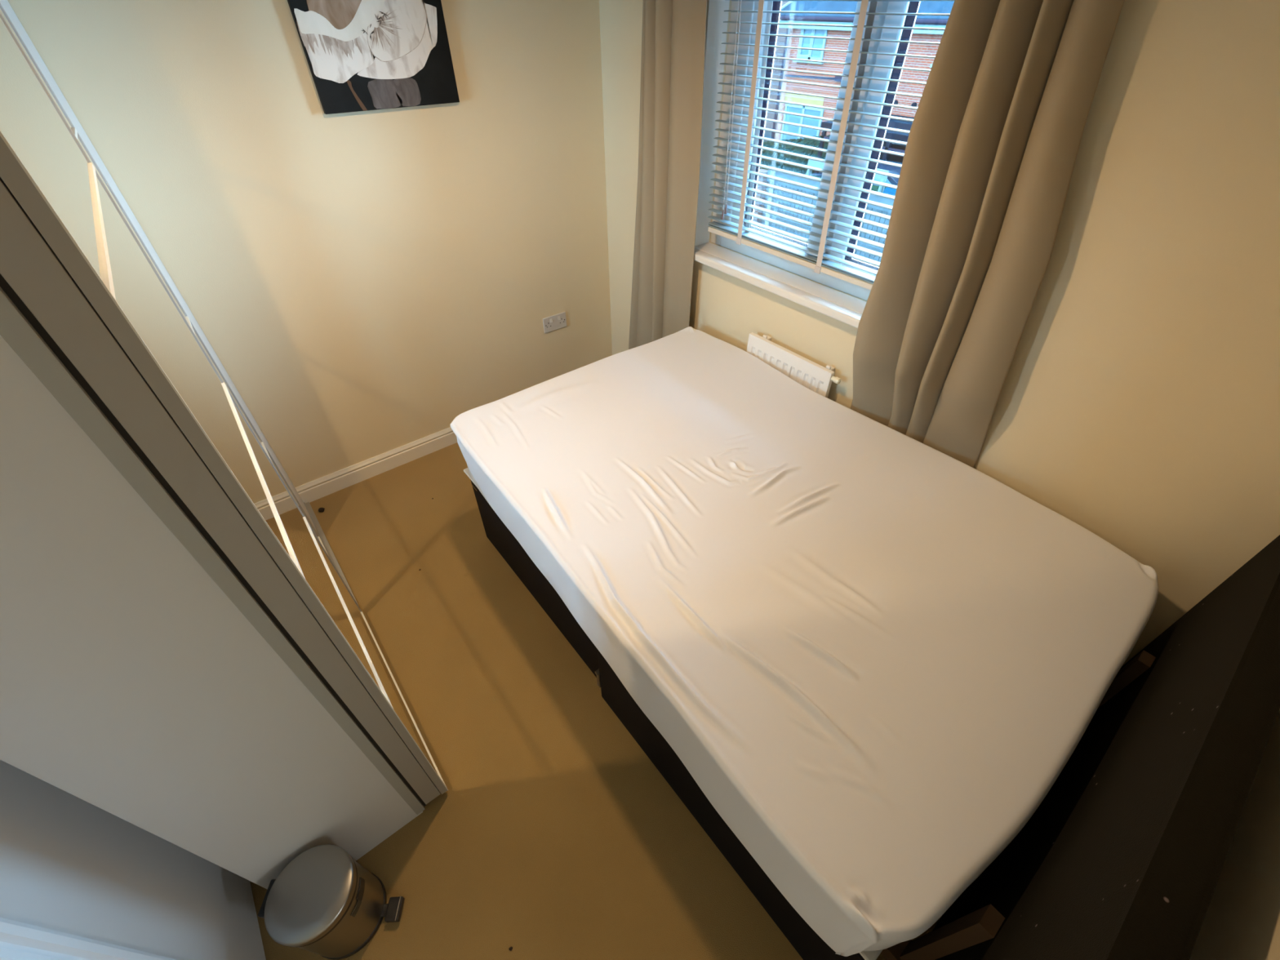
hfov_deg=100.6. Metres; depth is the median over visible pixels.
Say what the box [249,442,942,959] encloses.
floor
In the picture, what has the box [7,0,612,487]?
wall
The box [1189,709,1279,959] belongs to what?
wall
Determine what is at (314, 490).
baseboard
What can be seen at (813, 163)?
sawhorse
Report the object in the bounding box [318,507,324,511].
crumb
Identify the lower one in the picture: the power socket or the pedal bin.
the pedal bin
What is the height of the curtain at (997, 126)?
2.190 m
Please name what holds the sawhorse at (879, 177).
on the ground
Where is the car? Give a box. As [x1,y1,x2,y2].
[811,159,902,186]
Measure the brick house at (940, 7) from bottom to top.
8.084 m
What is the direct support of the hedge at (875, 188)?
on the ground
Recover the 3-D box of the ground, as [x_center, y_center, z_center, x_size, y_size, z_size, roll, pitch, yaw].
[21.165,-17.903,28.132,69.400,0.100,70.000,-28,49,-28]
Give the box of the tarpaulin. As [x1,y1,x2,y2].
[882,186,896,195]
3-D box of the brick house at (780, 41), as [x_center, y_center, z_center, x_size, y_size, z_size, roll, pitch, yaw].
[8.561,-28.097,29.544,7.300,13.100,12.550,-28,49,-28]
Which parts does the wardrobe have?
filler panel, sliding door, sliding door, panel, frame post, rail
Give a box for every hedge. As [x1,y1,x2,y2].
[759,168,885,191]
[760,134,830,174]
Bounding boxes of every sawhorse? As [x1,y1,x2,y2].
[805,159,824,176]
[873,168,888,192]
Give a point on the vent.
(913, 104)
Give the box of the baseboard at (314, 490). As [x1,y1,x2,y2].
[294,426,457,503]
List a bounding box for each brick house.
[764,0,789,128]
[771,0,954,140]
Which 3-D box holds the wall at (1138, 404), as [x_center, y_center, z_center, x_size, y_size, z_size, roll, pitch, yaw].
[0.825,-0.855,1.904,0.358,2.400,2.905,-28,49,-28]
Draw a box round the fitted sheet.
[450,326,1158,956]
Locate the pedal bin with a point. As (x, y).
(324, 903)
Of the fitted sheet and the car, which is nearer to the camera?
the fitted sheet
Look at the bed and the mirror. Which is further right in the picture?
the bed
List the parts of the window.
glass, frame, sash, sash, glass, frame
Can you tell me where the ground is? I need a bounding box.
[763,127,772,142]
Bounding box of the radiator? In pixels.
[746,332,840,398]
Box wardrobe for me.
[0,0,448,889]
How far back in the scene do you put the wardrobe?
0.83 m
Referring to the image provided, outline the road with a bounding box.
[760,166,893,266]
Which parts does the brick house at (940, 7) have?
verge trim, pane, window sill, pane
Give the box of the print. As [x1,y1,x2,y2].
[287,0,459,114]
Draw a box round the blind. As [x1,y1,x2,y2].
[707,0,954,289]
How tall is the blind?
0.976 m
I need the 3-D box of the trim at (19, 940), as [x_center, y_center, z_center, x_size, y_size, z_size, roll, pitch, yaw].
[-0.898,0.531,0.614,0.056,2.060,0.080,-28,49,-28]
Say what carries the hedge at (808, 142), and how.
on the ground
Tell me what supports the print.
attached to the wall at (365, 282)
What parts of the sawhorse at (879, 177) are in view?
leg, leg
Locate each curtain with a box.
[628,0,706,349]
[850,0,1124,467]
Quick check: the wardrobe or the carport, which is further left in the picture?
the wardrobe
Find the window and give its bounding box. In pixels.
[694,0,920,301]
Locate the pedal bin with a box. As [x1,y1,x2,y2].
[257,844,404,959]
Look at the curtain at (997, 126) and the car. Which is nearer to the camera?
the curtain at (997, 126)
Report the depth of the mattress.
2.05 m
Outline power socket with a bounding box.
[542,311,566,333]
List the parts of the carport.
post, post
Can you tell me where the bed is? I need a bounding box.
[463,467,1279,959]
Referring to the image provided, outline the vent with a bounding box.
[911,102,916,106]
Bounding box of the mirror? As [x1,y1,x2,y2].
[0,6,322,545]
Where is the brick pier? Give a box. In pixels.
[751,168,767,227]
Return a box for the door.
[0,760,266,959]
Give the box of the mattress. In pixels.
[466,464,514,536]
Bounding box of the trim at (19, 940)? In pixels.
[0,917,177,959]
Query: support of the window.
attached to the wall at (1138, 404)
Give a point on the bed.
(1124, 855)
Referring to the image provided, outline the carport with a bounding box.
[813,114,914,173]
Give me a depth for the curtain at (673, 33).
2.21 m
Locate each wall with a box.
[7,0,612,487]
[599,0,1279,665]
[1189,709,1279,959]
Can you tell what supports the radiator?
attached to the wall at (1138, 404)

